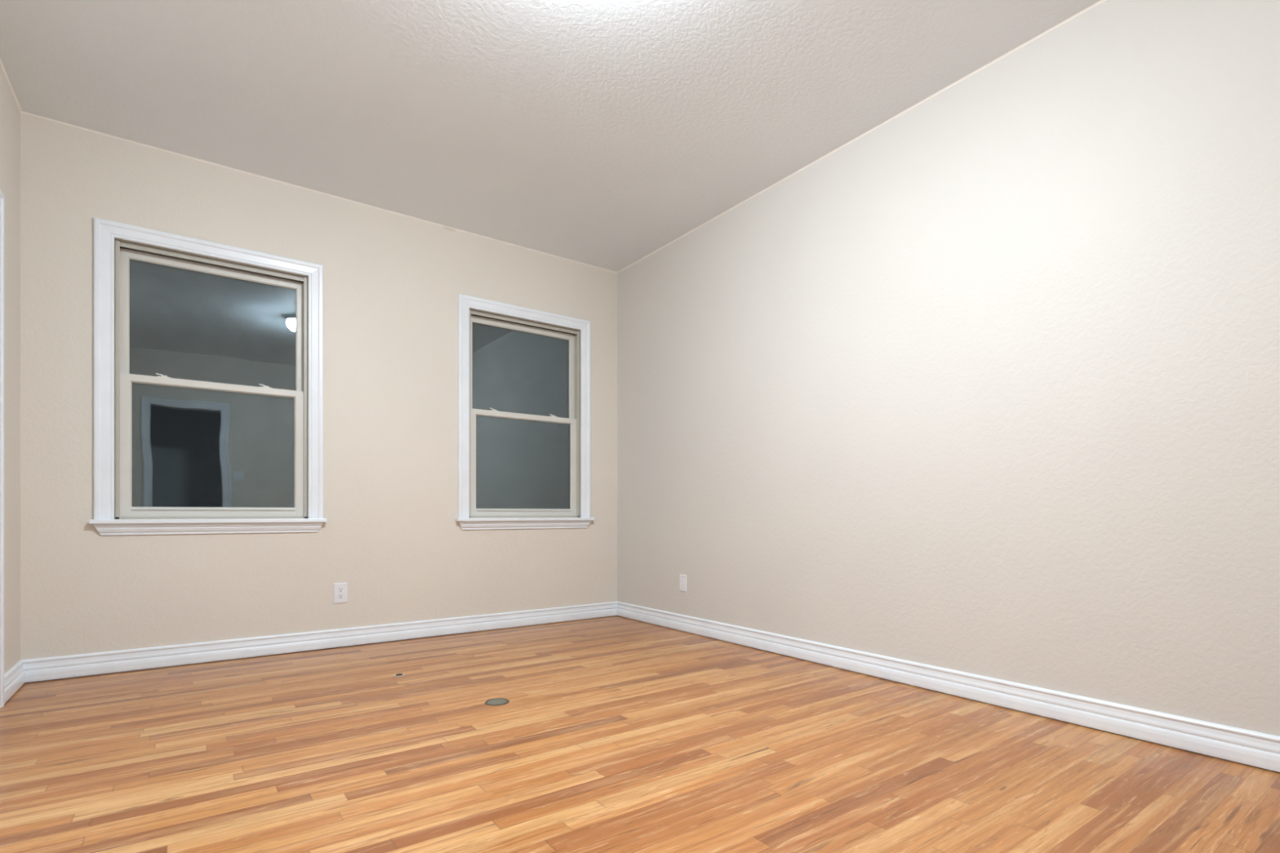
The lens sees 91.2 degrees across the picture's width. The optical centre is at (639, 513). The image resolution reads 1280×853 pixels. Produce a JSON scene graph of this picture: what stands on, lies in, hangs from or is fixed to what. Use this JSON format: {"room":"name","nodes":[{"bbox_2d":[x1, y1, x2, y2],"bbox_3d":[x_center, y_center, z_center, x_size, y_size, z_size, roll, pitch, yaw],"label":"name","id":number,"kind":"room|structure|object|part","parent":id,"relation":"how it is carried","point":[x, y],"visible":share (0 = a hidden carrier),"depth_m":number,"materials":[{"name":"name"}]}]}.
{"room":"empty room","nodes":[
{"label":"empty room","id":0,"kind":"room"},
{"bbox_2d":[0,64,20,674],"bbox_3d":[-1.567,-0.549,0.941,0.160,2.700,4.860,0,0,-36],"label":"wall","id":1,"kind":"structure","parent":0,"point":[10,113],"depth_m":2.81,"materials":[{"name":"paint"}]},
{"bbox_2d":[0,189,4,707],"bbox_3d":[-2.439,-0.264,2.180,0.191,2.130,0.960,0,0,-36],"label":"door frame","id":2,"kind":"structure","parent":1,"relation":"in","point":[2,196],"depth_m":2.60,"materials":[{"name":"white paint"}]},
{"bbox_2d":[0,57,22,111],"bbox_3d":[-1.499,-1.895,0.990,0.006,0.006,4.860,0,0,-36],"label":"trim","id":3,"kind":"structure","parent":1,"relation":"attached to","point":[1,62],"depth_m":2.77,"materials":[{"name":"white paint"}]},
{"bbox_2d":[4,660,25,703],"bbox_3d":[-1.494,0.745,0.994,0.020,0.110,4.860,0,0,-36],"label":"baseboard","id":4,"kind":"structure","parent":1,"relation":"attached to","point":[15,677],"depth_m":2.78,"materials":[{"name":"white paint"}]},
{"bbox_2d":[20,112,617,659],"bbox_3d":[-1.597,-0.549,4.014,3.705,2.700,0.160,0,0,-36],"label":"wall","id":5,"kind":"structure","parent":0,"point":[393,282],"depth_m":3.69,"materials":[{"name":"paint"}]},
{"bbox_2d":[88,217,327,535],"bbox_3d":[-2.319,-0.678,3.448,1.056,1.574,0.183,0,0,-36],"label":"window","id":6,"kind":"structure","parent":5,"relation":"in","point":[115,243],"depth_m":3.32,"materials":[{"name":"white paint"}]},
{"bbox_3d":[-2.343,-1.024,3.481,0.844,0.685,0.034,0,0,-36],"label":"sash","id":7,"kind":"part","parent":6,"relation":"part of","materials":[{"name":"beige plastic"}]},
{"bbox_3d":[-2.318,-0.350,3.446,0.838,0.735,0.038,0,0,-36],"label":"sash","id":8,"kind":"part","parent":6,"relation":"part of","materials":[{"name":"beige plastic"}]},
{"bbox_2d":[20,601,617,683],"bbox_3d":[-1.545,0.745,3.941,3.385,0.110,0.020,0,0,-36],"label":"baseboard","id":9,"kind":"structure","parent":5,"relation":"attached to","point":[46,668],"depth_m":3.58,"materials":[{"name":"white paint"}]},
{"bbox_2d":[20,111,617,273],"bbox_3d":[-1.548,-1.895,3.946,3.385,0.006,0.006,0,0,-36],"label":"trim","id":10,"kind":"structure","parent":5,"relation":"attached to","point":[22,112],"depth_m":3.59,"materials":[{"name":"white paint"}]},
{"bbox_2d":[333,582,347,603],"bbox_3d":[-1.797,0.476,3.766,0.077,0.122,0.008,0,0,-36],"label":"wall outlet","id":11,"kind":"object","parent":5,"relation":"attached to","point":[340,589],"visible":1,"depth_m":3.76,"materials":[{"name":"white plastic"}]},
{"bbox_2d":[337,593,343,599],"bbox_3d":[-1.796,0.495,3.764,0.034,0.028,0.003,0,0,-36],"label":"socket","id":12,"kind":"object","parent":11,"relation":"attached to","point":[340,596],"depth_m":3.76,"materials":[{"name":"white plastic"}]},
{"bbox_2d":[337,586,343,592],"bbox_3d":[-1.796,0.457,3.764,0.034,0.028,0.003,0,0,-36],"label":"socket","id":13,"kind":"object","parent":11,"relation":"attached to","point":[340,589],"depth_m":3.76,"materials":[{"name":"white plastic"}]},
{"bbox_2d":[455,293,594,529],"bbox_3d":[-0.827,-0.678,4.525,1.056,1.574,0.183,0,0,-36],"label":"window","id":14,"kind":"structure","parent":5,"relation":"in","point":[471,309],"depth_m":4.48,"materials":[{"name":"white paint"}]},
{"bbox_3d":[-0.850,-1.024,4.557,0.844,0.685,0.034,0,0,-36],"label":"sash","id":15,"kind":"part","parent":14,"relation":"part of","materials":[{"name":"beige plastic"}]},
{"bbox_3d":[-0.825,-0.350,4.522,0.838,0.735,0.038,0,0,-36],"label":"sash","id":16,"kind":"part","parent":14,"relation":"part of","materials":[{"name":"beige plastic"}]},
{"bbox_2d":[0,0,1100,271],"bbox_3d":[-0.129,-1.959,1.978,3.705,0.120,5.180,0,0,-36],"label":"ceiling","id":17,"kind":"structure","parent":0,"point":[602,134],"depth_m":2.80,"materials":[{"name":"paint"}]},
{"bbox_2d":[0,615,1279,852],"bbox_3d":[-0.129,0.859,1.978,3.705,0.123,5.180,0,0,-36],"label":"floor","id":18,"kind":"structure","parent":0,"point":[615,734],"depth_m":2.02,"materials":[{"name":"brown wood"}]},
{"bbox_2d":[394,673,404,676],"bbox_3d":[-1.193,0.797,3.109,0.048,0.007,0.048,0,0,-36],"label":"plug","id":19,"kind":"object","parent":18,"relation":"on","point":[397,674],"visible":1,"depth_m":3.10,"materials":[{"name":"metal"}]},
{"bbox_2d":[617,0,1279,736],"bbox_3d":[1.308,-0.549,3.015,0.160,2.700,4.860,0,0,-36],"label":"wall","id":20,"kind":"structure","parent":0,"point":[987,384],"depth_m":2.58,"materials":[{"name":"beige paint"}]},
{"bbox_2d":[680,573,686,591],"bbox_3d":[0.292,0.473,4.280,0.008,0.115,0.071,0,0,-36],"label":"wall outlet","id":21,"kind":"object","parent":20,"relation":"attached to","point":[682,577],"visible":1,"depth_m":4.27,"materials":[{"name":"white plastic"}]},
{"bbox_2d":[617,0,1105,273],"bbox_3d":[1.241,-1.895,2.966,0.006,0.006,4.860,0,0,-36],"label":"trim","id":22,"kind":"structure","parent":20,"relation":"attached to","point":[1100,1],"depth_m":2.96,"materials":[{"name":"white paint"}]},
{"bbox_2d":[617,601,1279,773],"bbox_3d":[1.236,0.745,2.963,0.020,0.110,4.860,0,0,-36],"label":"baseboard","id":23,"kind":"structure","parent":20,"relation":"attached to","point":[1243,746],"depth_m":2.54,"materials":[{"name":"white paint"}]}
]}

